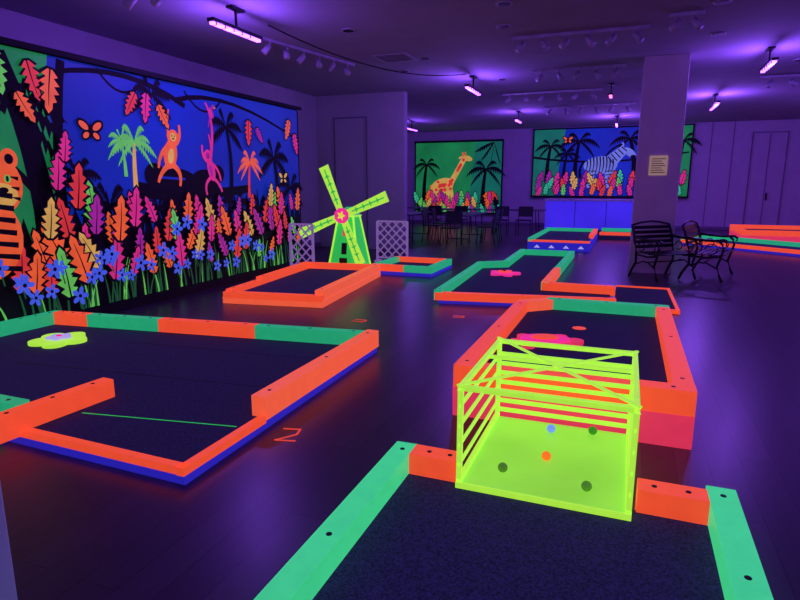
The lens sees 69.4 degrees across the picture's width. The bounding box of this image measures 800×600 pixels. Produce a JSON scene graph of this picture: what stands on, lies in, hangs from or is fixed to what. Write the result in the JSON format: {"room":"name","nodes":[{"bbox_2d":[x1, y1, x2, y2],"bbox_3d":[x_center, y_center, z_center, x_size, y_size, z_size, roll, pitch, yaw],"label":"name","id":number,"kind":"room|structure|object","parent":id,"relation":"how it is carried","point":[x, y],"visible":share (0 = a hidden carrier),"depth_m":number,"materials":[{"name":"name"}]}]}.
{"room":"games hall","nodes":[
{"label":"games hall","id":0,"kind":"room"},
{"bbox_2d":[0,8,319,244],"bbox_3d":[-4.856,-1.712,7.171,0.200,3.560,15.200,4,12,21],"label":"wall","id":1,"kind":"structure","parent":0,"point":[13,25],"depth_m":9.66,"materials":[{"name":"paint"}]},
{"bbox_2d":[0,36,305,321],"bbox_3d":[-3.281,-1.366,7.173,0.141,2.880,8.023,4,12,21],"label":"mural","id":2,"kind":"object","parent":1,"relation":"attached to","point":[122,187],"visible":0.99,"depth_m":7.04,"materials":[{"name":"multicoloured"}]},
{"bbox_2d":[302,242,320,249],"bbox_3d":[-4.748,-0.007,7.467,0.030,0.100,15.200,4,12,21],"label":"baseboard","id":3,"kind":"structure","parent":1,"relation":"attached to","point":[319,243],"depth_m":14.12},
{"bbox_2d":[316,91,406,249],"bbox_3d":[-1.010,-3.032,13.806,2.450,3.560,0.200,4,12,21],"label":"wall","id":4,"kind":"structure","parent":0,"point":[385,112],"depth_m":13.57,"materials":[{"name":"paint"}]},
{"bbox_2d":[333,117,367,246],"bbox_3d":[-1.171,-2.768,13.789,0.864,3.050,0.035,4,12,21],"label":"door","id":5,"kind":"structure","parent":4,"relation":"in","point":[345,117],"depth_m":13.67,"materials":[{"name":"metal"}]},
{"bbox_2d":[0,222,799,599],"bbox_3d":[3.632,-0.299,9.440,18.400,0.105,25.400,4,12,21],"label":"floor","id":6,"kind":"structure","parent":0,"point":[78,529],"depth_m":3.39,"materials":[{"name":"grey concrete"}]},
{"bbox_2d":[0,482,17,599],"bbox_3d":[-0.904,0.085,1.110,0.144,2.400,0.100,4,12,21],"label":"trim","id":7,"kind":"structure","parent":6,"relation":"on","point":[8,591],"depth_m":1.21,"materials":[{"name":"paint"}]},
{"bbox_2d":[0,310,378,484],"bbox_3d":[-2.328,0.491,4.676,3.600,0.212,2.683,4,12,21],"label":"lane","id":8,"kind":"object","parent":6,"relation":"on","point":[164,398],"visible":1,"depth_m":4.19,"materials":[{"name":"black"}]},
{"bbox_2d":[27,332,86,348],"bbox_3d":[-3.139,0.354,5.350,0.469,0.065,0.484,1,11,4],"label":"flower obstacle","id":9,"kind":"object","parent":8,"relation":"on","point":[52,340],"visible":1,"depth_m":5.26,"materials":[{"name":"yellow plastic"}]},
{"bbox_2d":[288,223,314,265],"bbox_3d":[-1.752,-0.946,10.303,0.500,0.835,0.240,4,12,21],"label":"lattice panel","id":10,"kind":"object","parent":6,"relation":"on","point":[311,227],"visible":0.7,"depth_m":10.28,"materials":[{"name":"purple"}]},
{"bbox_2d":[223,262,380,307],"bbox_3d":[-1.308,-0.285,8.579,1.372,0.212,2.684,3,12,14],"label":"lane","id":11,"kind":"object","parent":6,"relation":"on","point":[303,284],"visible":1,"depth_m":8.13,"materials":[{"name":"orange wood"}]},
{"bbox_2d":[298,164,388,263],"bbox_3d":[-0.908,-1.462,10.302,1.737,1.849,0.680,4,12,19],"label":"windmill obstacle","id":12,"kind":"object","parent":6,"relation":"on","point":[349,244],"visible":0.81,"depth_m":10.10,"materials":[{"name":"green wood"}]},
{"bbox_2d":[374,220,407,261],"bbox_3d":[-0.156,-1.160,11.431,0.680,0.815,0.240,4,12,21],"label":"lattice panel","id":13,"kind":"object","parent":6,"relation":"on","point":[377,221],"visible":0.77,"depth_m":11.43,"materials":[{"name":"purple"}]},
{"bbox_2d":[372,256,451,276],"bbox_3d":[0.226,-0.606,10.295,1.100,0.172,1.200,4,12,21],"label":"lane","id":14,"kind":"object","parent":6,"relation":"on","point":[397,265],"visible":0.93,"depth_m":9.87,"materials":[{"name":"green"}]},
{"bbox_2d":[407,207,427,208],"bbox_3d":[0.266,-2.894,20.330,1.800,0.746,0.760,4,12,21],"label":"folding table","id":15,"kind":"object","parent":6,"relation":"on","point":[407,207],"visible":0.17,"depth_m":19.80,"materials":[{"name":"metal"}]},
{"bbox_2d":[407,211,430,241],"bbox_3d":[0.304,-2.054,16.105,0.760,0.746,1.800,4,12,21],"label":"folding table","id":16,"kind":"object","parent":6,"relation":"on","point":[409,213],"visible":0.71,"depth_m":16.20,"materials":[{"name":"metal"}]},
{"bbox_2d":[421,209,443,242],"bbox_3d":[0.876,-2.003,15.559,0.521,0.861,0.460,4,12,21],"label":"chair","id":17,"kind":"object","parent":6,"relation":"on","point":[424,212],"visible":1,"depth_m":15.49,"materials":[{"name":"metal"}]},
{"bbox_2d":[425,205,441,232],"bbox_3d":[1.052,-2.538,18.249,0.460,0.861,0.521,3,12,16],"label":"chair","id":18,"kind":"object","parent":6,"relation":"on","point":[438,208],"visible":0.58,"depth_m":18.36,"materials":[{"name":"metal"}]},
{"bbox_2d":[431,208,451,239],"bbox_3d":[1.166,-2.148,16.288,0.521,0.861,0.460,3,12,16],"label":"chair","id":19,"kind":"object","parent":6,"relation":"on","point":[433,210],"visible":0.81,"depth_m":16.27,"materials":[{"name":"metal"}]},
{"bbox_2d":[440,211,462,246],"bbox_3d":[1.291,-1.798,14.526,0.460,0.861,0.521,4,12,21],"label":"chair","id":20,"kind":"object","parent":6,"relation":"on","point":[451,216],"visible":1,"depth_m":14.65,"materials":[{"name":"metal"}]},
{"bbox_2d":[425,208,482,232],"bbox_3d":[1.746,-2.614,18.922,1.800,0.746,0.760,4,12,21],"label":"folding table","id":21,"kind":"object","parent":6,"relation":"on","point":[470,209],"visible":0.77,"depth_m":18.79,"materials":[{"name":"metal"}]},
{"bbox_2d":[449,206,467,233],"bbox_3d":[1.836,-2.500,18.054,0.460,0.861,0.521,5,12,25],"label":"chair","id":22,"kind":"object","parent":6,"relation":"on","point":[457,208],"visible":0.63,"depth_m":18.16,"materials":[{"name":"metal"}]},
{"bbox_2d":[442,212,486,243],"bbox_3d":[1.774,-1.984,15.753,0.760,0.746,1.800,4,12,21],"label":"folding table","id":23,"kind":"object","parent":6,"relation":"on","point":[465,214],"visible":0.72,"depth_m":15.26,"materials":[{"name":"metal"}]},
{"bbox_2d":[476,210,499,244],"bbox_3d":[2.272,-1.876,14.920,0.521,0.861,0.460,4,12,21],"label":"chair","id":24,"kind":"object","parent":6,"relation":"on","point":[496,217],"visible":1,"depth_m":14.78,"materials":[{"name":"metal"}]},
{"bbox_2d":[482,209,503,241],"bbox_3d":[2.517,-2.025,15.670,0.521,0.861,0.460,3,12,16],"label":"chair","id":25,"kind":"object","parent":6,"relation":"on","point":[502,210],"visible":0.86,"depth_m":15.55,"materials":[{"name":"metal"}]},
{"bbox_2d":[492,206,509,234],"bbox_3d":[3.081,-2.426,17.683,0.460,0.861,0.521,4,12,18],"label":"chair","id":26,"kind":"object","parent":6,"relation":"on","point":[506,208],"visible":0.84,"depth_m":17.79,"materials":[{"name":"metal"}]},
{"bbox_2d":[254,441,773,599],"bbox_3d":[0.150,1.177,1.356,1.600,0.163,3.360,4,12,21],"label":"lane","id":27,"kind":"object","parent":6,"relation":"on","point":[405,531],"visible":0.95,"depth_m":2.32,"materials":[{"name":"carpet"}]},
{"bbox_2d":[455,337,641,520],"bbox_3d":[0.811,0.600,3.054,0.813,0.534,0.937,4,12,21],"label":"cage","id":28,"kind":"object","parent":27,"relation":"on","point":[605,459],"visible":1,"depth_m":3.04,"materials":[{"name":"green"}]},
{"bbox_2d":[498,462,507,471],"bbox_3d":[0.522,0.851,2.938,0.050,0.050,0.050,4,12,21],"label":"golf ball","id":29,"kind":"object","parent":28,"relation":"in","point":[502,467],"visible":1,"depth_m":2.92,"materials":[{"name":"green plastic"}]},
{"bbox_2d":[542,451,550,460],"bbox_3d":[0.775,0.826,3.062,0.050,0.050,0.050,4,12,21],"label":"golf ball","id":30,"kind":"object","parent":28,"relation":"in","point":[546,455],"visible":1,"depth_m":3.05,"materials":[{"name":"orange plastic"}]},
{"bbox_2d":[547,424,554,432],"bbox_3d":[0.891,0.758,3.408,0.050,0.050,0.050,4,12,21],"label":"golf ball","id":31,"kind":"object","parent":28,"relation":"in","point":[550,428],"visible":1,"depth_m":3.39,"materials":[{"name":"blue plastic"}]},
{"bbox_2d":[581,481,591,491],"bbox_3d":[0.890,0.887,2.756,0.050,0.050,0.050,4,12,21],"label":"golf ball","id":32,"kind":"object","parent":28,"relation":"in","point":[586,486],"visible":1,"depth_m":2.74,"materials":[{"name":"green plastic"}]},
{"bbox_2d":[588,426,596,434],"bbox_3d":[1.127,0.763,3.381,0.050,0.050,0.050,4,12,21],"label":"golf ball","id":33,"kind":"object","parent":28,"relation":"in","point":[592,430],"visible":1,"depth_m":3.37,"materials":[{"name":"green plastic"}]},
{"bbox_2d":[486,208,546,232],"bbox_3d":[3.682,-2.509,18.392,1.800,0.746,0.760,4,12,21],"label":"folding table","id":34,"kind":"object","parent":6,"relation":"on","point":[491,209],"visible":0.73,"depth_m":18.18,"materials":[{"name":"metal"}]},
{"bbox_2d":[515,206,533,235],"bbox_3d":[3.771,-2.394,17.525,0.460,0.861,0.521,4,12,21],"label":"chair","id":35,"kind":"object","parent":6,"relation":"on","point":[524,211],"visible":1,"depth_m":17.65,"materials":[{"name":"metal"}]},
{"bbox_2d":[434,249,679,314],"bbox_3d":[2.671,-0.427,9.356,3.073,0.187,5.306,4,12,21],"label":"lane","id":36,"kind":"object","parent":6,"relation":"on","point":[540,270],"visible":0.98,"depth_m":8.07,"materials":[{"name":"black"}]},
{"bbox_2d":[491,270,520,276],"bbox_3d":[1.721,-0.450,9.408,0.481,0.070,0.498,2,11,10],"label":"flower","id":37,"kind":"object","parent":36,"relation":"on","point":[507,273],"visible":1,"depth_m":9.32,"materials":[{"name":"pink"}]},
{"bbox_2d":[453,297,696,449],"bbox_3d":[1.488,0.406,4.743,1.434,0.352,2.606,4,12,21],"label":"lane","id":38,"kind":"object","parent":6,"relation":"on","point":[668,391],"visible":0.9,"depth_m":4.01,"materials":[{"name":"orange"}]},
{"bbox_2d":[511,333,583,348],"bbox_3d":[1.186,0.320,4.655,0.580,0.065,0.369,1,11,4],"label":"flower","id":39,"kind":"object","parent":38,"relation":"on","point":[546,338],"visible":0.79,"depth_m":4.60,"materials":[{"name":"pink"}]},
{"bbox_2d":[527,227,630,251],"bbox_3d":[5.062,-1.699,15.457,2.482,0.302,4.957,4,12,21],"label":"lane","id":40,"kind":"object","parent":6,"relation":"on","point":[550,238],"visible":0.8,"depth_m":14.49,"materials":[{"name":"blue"}]},
{"bbox_2d":[544,198,632,232],"bbox_3d":[6.149,-2.715,18.629,2.920,1.063,0.820,4,12,21],"label":"reception desk","id":41,"kind":"object","parent":6,"relation":"on","point":[598,214],"visible":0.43,"depth_m":18.30,"materials":[{"name":"blue"}]},
{"bbox_2d":[628,220,700,282],"bbox_3d":[4.257,-0.805,9.326,0.822,0.926,0.697,-4,12,-20],"label":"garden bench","id":42,"kind":"object","parent":6,"relation":"on","point":[643,238],"visible":0.96,"depth_m":9.41,"materials":[{"name":"metal"}]},
{"bbox_2d":[677,220,738,282],"bbox_3d":[5.064,-0.836,9.481,0.697,0.926,1.092,8,14,36],"label":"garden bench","id":43,"kind":"object","parent":6,"relation":"on","point":[717,253],"visible":1,"depth_m":9.29,"materials":[{"name":"metal"}]},
{"bbox_2d":[680,235,799,256],"bbox_3d":[8.489,-1.298,13.694,1.412,0.202,3.306,-5,12,-26],"label":"lane","id":44,"kind":"object","parent":6,"relation":"on","point":[786,248],"visible":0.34,"depth_m":13.65,"materials":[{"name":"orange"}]},
{"bbox_2d":[729,224,799,242],"bbox_3d":[10.582,-1.786,15.739,2.550,0.362,2.120,4,12,21],"label":"lane","id":45,"kind":"object","parent":6,"relation":"on","point":[787,233],"visible":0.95,"depth_m":15.16,"materials":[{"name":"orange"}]},
{"bbox_2d":[0,0,799,132],"bbox_3d":[3.632,-3.887,8.726,18.400,0.100,25.400,4,12,21],"label":"ceiling","id":46,"kind":"structure","parent":0,"point":[458,36],"depth_m":8.70,"materials":[{"name":"paint"}]},
{"bbox_2d":[122,0,160,10],"bbox_3d":[-2.699,-3.182,6.062,0.600,0.239,0.162,4,12,21],"label":"track light","id":47,"kind":"object","parent":46,"relation":"hanging from","point":[128,4],"visible":1,"depth_m":6.08,"materials":[{"name":"white paint"}]},
{"bbox_2d":[207,5,262,42],"bbox_3d":[-1.950,-3.317,6.873,0.100,0.292,0.950,4,12,21],"label":"black light fixture","id":48,"kind":"object","parent":46,"relation":"hanging from","point":[213,21],"visible":1,"depth_m":6.83,"materials":[{"name":"metal"}]},
{"bbox_2d":[261,36,354,75],"bbox_3d":[-1.371,-3.784,9.091,0.185,0.239,2.236,7,13,31],"label":"track light","id":49,"kind":"object","parent":46,"relation":"attached to","point":[266,49],"visible":0.98,"depth_m":8.89,"materials":[{"name":"white paint"}]},
{"bbox_2d":[341,28,355,32],"bbox_3d":[-0.701,-3.648,7.826,0.200,0.015,0.200,4,12,21],"label":"recessed light","id":50,"kind":"object","parent":46,"relation":"in","point":[346,30],"visible":1,"depth_m":7.79,"materials":[{"name":"white paint"}]},
{"bbox_2d":[268,24,465,75],"bbox_3d":[-0.235,-3.718,9.017,0.018,0.240,4.403,10,15,40],"label":"cable","id":51,"kind":"object","parent":46,"relation":"hanging from","point":[268,24],"visible":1,"depth_m":8.50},
{"bbox_2d":[371,52,417,62],"bbox_3d":[-0.079,-3.985,9.526,0.600,0.017,0.600,4,12,21],"label":"ceiling vent","id":52,"kind":"object","parent":46,"relation":"in","point":[394,57],"visible":1,"depth_m":9.46,"materials":[{"name":"white metal"}]},
{"bbox_2d":[407,121,417,130],"bbox_3d":[0.385,-5.720,18.955,0.100,0.292,1.000,4,12,21],"label":"black light fixture","id":53,"kind":"object","parent":46,"relation":"hanging from","point":[409,128],"visible":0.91,"depth_m":18.92,"materials":[{"name":"plastic"}]},
{"bbox_2d":[419,57,430,59],"bbox_3d":[0.413,-3.991,9.548,0.200,0.015,0.200,4,12,21],"label":"recessed light","id":54,"kind":"object","parent":46,"relation":"in","point":[420,58],"visible":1,"depth_m":9.52,"materials":[{"name":"white paint"}]},
{"bbox_2d":[464,75,481,95],"bbox_3d":[1.420,-4.175,11.190,0.100,0.292,1.000,4,12,21],"label":"black light fixture","id":55,"kind":"object","parent":46,"relation":"hanging from","point":[469,87],"visible":1,"depth_m":11.11,"materials":[{"name":"plastic"}]},
{"bbox_2d":[496,24,510,28],"bbox_3d":[1.369,-3.610,7.635,0.200,0.015,0.200,4,12,21],"label":"recessed light","id":56,"kind":"object","parent":46,"relation":"in","point":[501,26],"visible":1,"depth_m":7.60,"materials":[{"name":"white paint"}]},
{"bbox_2d":[496,1,512,6],"bbox_3d":[1.203,-3.420,6.677,0.200,0.015,0.200,4,12,21],"label":"recessed light","id":57,"kind":"object","parent":46,"relation":"in","point":[500,3],"visible":1,"depth_m":6.65,"materials":[{"name":"white paint"}]},
{"bbox_2d":[514,111,521,122],"bbox_3d":[3.396,-5.239,16.540,0.100,0.292,0.800,4,12,21],"label":"black light fixture","id":58,"kind":"object","parent":46,"relation":"hanging from","point":[518,120],"visible":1,"depth_m":16.45,"materials":[{"name":"plastic"}]},
{"bbox_2d":[502,88,602,103],"bbox_3d":[3.349,-4.543,12.907,2.200,0.239,0.162,4,12,21],"label":"track light","id":59,"kind":"object","parent":46,"relation":"attached to","point":[575,95],"visible":1,"depth_m":12.89,"materials":[{"name":"white paint"}]},
{"bbox_2d":[533,64,626,82],"bbox_3d":[3.150,-4.014,10.246,1.600,0.239,0.162,4,12,21],"label":"track light","id":60,"kind":"object","parent":46,"relation":"attached to","point":[614,73],"visible":1,"depth_m":10.23,"materials":[{"name":"white paint"}]},
{"bbox_2d":[512,24,649,52],"bbox_3d":[2.410,-3.536,7.845,1.800,0.239,0.162,4,12,21],"label":"track light","id":61,"kind":"object","parent":46,"relation":"attached to","point":[639,38],"visible":1,"depth_m":7.83,"materials":[{"name":"white paint"}]},
{"bbox_2d":[544,102,635,114],"bbox_3d":[4.899,-4.970,15.051,2.300,0.239,0.162,4,12,21],"label":"track light","id":62,"kind":"object","parent":46,"relation":"attached to","point":[566,112],"visible":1,"depth_m":15.04,"materials":[{"name":"white paint"}]},
{"bbox_2d":[608,83,613,97],"bbox_3d":[4.384,-4.347,12.002,0.100,0.272,0.300,4,12,21],"label":"black light fixture","id":63,"kind":"object","parent":46,"relation":"hanging from","point":[610,95],"visible":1,"depth_m":11.91,"materials":[{"name":"plastic"}]},
{"bbox_2d":[669,10,705,32],"bbox_3d":[3.458,-3.362,6.970,0.400,0.239,0.162,4,12,21],"label":"track light","id":64,"kind":"object","parent":46,"relation":"hanging from","point":[698,24],"visible":1,"depth_m":6.97,"materials":[{"name":"white paint"}]},
{"bbox_2d":[709,94,720,110],"bbox_3d":[7.305,-4.618,13.414,0.100,0.292,1.300,4,12,21],"label":"black light fixture","id":65,"kind":"object","parent":46,"relation":"hanging from","point":[715,104],"visible":1,"depth_m":13.35,"materials":[{"name":"plastic"}]},
{"bbox_2d":[711,32,726,35],"bbox_3d":[4.419,-3.686,8.016,0.200,0.015,0.200,4,12,21],"label":"recessed light","id":66,"kind":"object","parent":46,"relation":"in","point":[715,33],"visible":1,"depth_m":8.00,"materials":[{"name":"white paint"}]},
{"bbox_2d":[713,0,732,4],"bbox_3d":[3.689,-3.407,6.611,0.200,0.015,0.200,4,12,21],"label":"recessed light","id":67,"kind":"object","parent":46,"relation":"in","point":[717,2],"visible":1,"depth_m":6.60,"materials":[{"name":"white paint"}]},
{"bbox_2d":[759,46,778,72],"bbox_3d":[5.674,-3.716,8.879,0.100,0.292,0.900,4,12,21],"label":"black light fixture","id":68,"kind":"object","parent":46,"relation":"hanging from","point":[773,60],"visible":1,"depth_m":8.83,"materials":[{"name":"plastic"}]},
{"bbox_2d":[760,74,799,87],"bbox_3d":[7.583,-4.137,10.867,1.400,0.239,0.162,4,12,21],"label":"track light","id":69,"kind":"object","parent":46,"relation":"attached to","point":[792,81],"visible":1,"depth_m":11.01,"materials":[{"name":"white paint"}]},
{"bbox_2d":[407,119,799,226],"bbox_3d":[8.210,-4.383,20.597,18.400,3.560,0.200,4,12,21],"label":"wall","id":70,"kind":"structure","parent":0,"point":[518,143],"depth_m":19.47,"materials":[{"name":"paint"}]},
{"bbox_2d":[413,139,505,214],"bbox_3d":[2.274,-4.797,22.683,3.762,2.841,0.138,4,12,21],"label":"mural","id":71,"kind":"object","parent":70,"relation":"attached to","point":[449,173],"visible":0.9,"depth_m":22.62,"materials":[{"name":"green paint"}]},
{"bbox_2d":[407,220,729,229],"bbox_3d":[8.168,-2.665,20.829,18.000,0.100,0.030,4,12,21],"label":"baseboard","id":72,"kind":"structure","parent":70,"relation":"attached to","point":[464,222],"depth_m":22.17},
{"bbox_2d":[530,123,701,197],"bbox_3d":[7.551,-4.922,20.544,5.634,2.584,0.169,4,12,21],"label":"mural","id":73,"kind":"object","parent":70,"relation":"attached to","point":[578,162],"visible":0.77,"depth_m":20.80,"materials":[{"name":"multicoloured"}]},
{"bbox_2d":[702,122,713,225],"bbox_3d":[10.453,-4.189,19.626,0.024,3.560,0.015,4,12,21],"label":"trim","id":74,"kind":"structure","parent":70,"relation":"attached to","point":[713,122],"depth_m":19.59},
{"bbox_2d":[724,121,735,226],"bbox_3d":[11.059,-4.143,19.394,0.024,3.560,0.015,4,12,21],"label":"trim","id":75,"kind":"structure","parent":70,"relation":"attached to","point":[735,121],"depth_m":19.38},
{"bbox_2d":[742,131,789,224],"bbox_3d":[12.024,-3.886,19.023,1.030,3.200,0.075,4,12,21],"label":"door","id":76,"kind":"structure","parent":70,"relation":"in","point":[771,131],"depth_m":18.98,"materials":[{"name":"wood"}]},
{"bbox_2d":[628,53,690,273],"bbox_3d":[4.433,-2.267,9.962,0.680,3.560,0.650,4,12,21],"label":"support column","id":77,"kind":"structure","parent":0,"point":[665,77],"depth_m":9.60,"materials":[{"name":"paint"}]},
{"bbox_2d":[648,155,667,174],"bbox_3d":[4.311,-2.245,9.648,0.280,0.320,0.014,4,12,21],"label":"paper sign","id":78,"kind":"object","parent":77,"relation":"attached to","point":[657,164],"visible":1,"depth_m":9.64,"materials":[{"name":"brown"}]}
]}

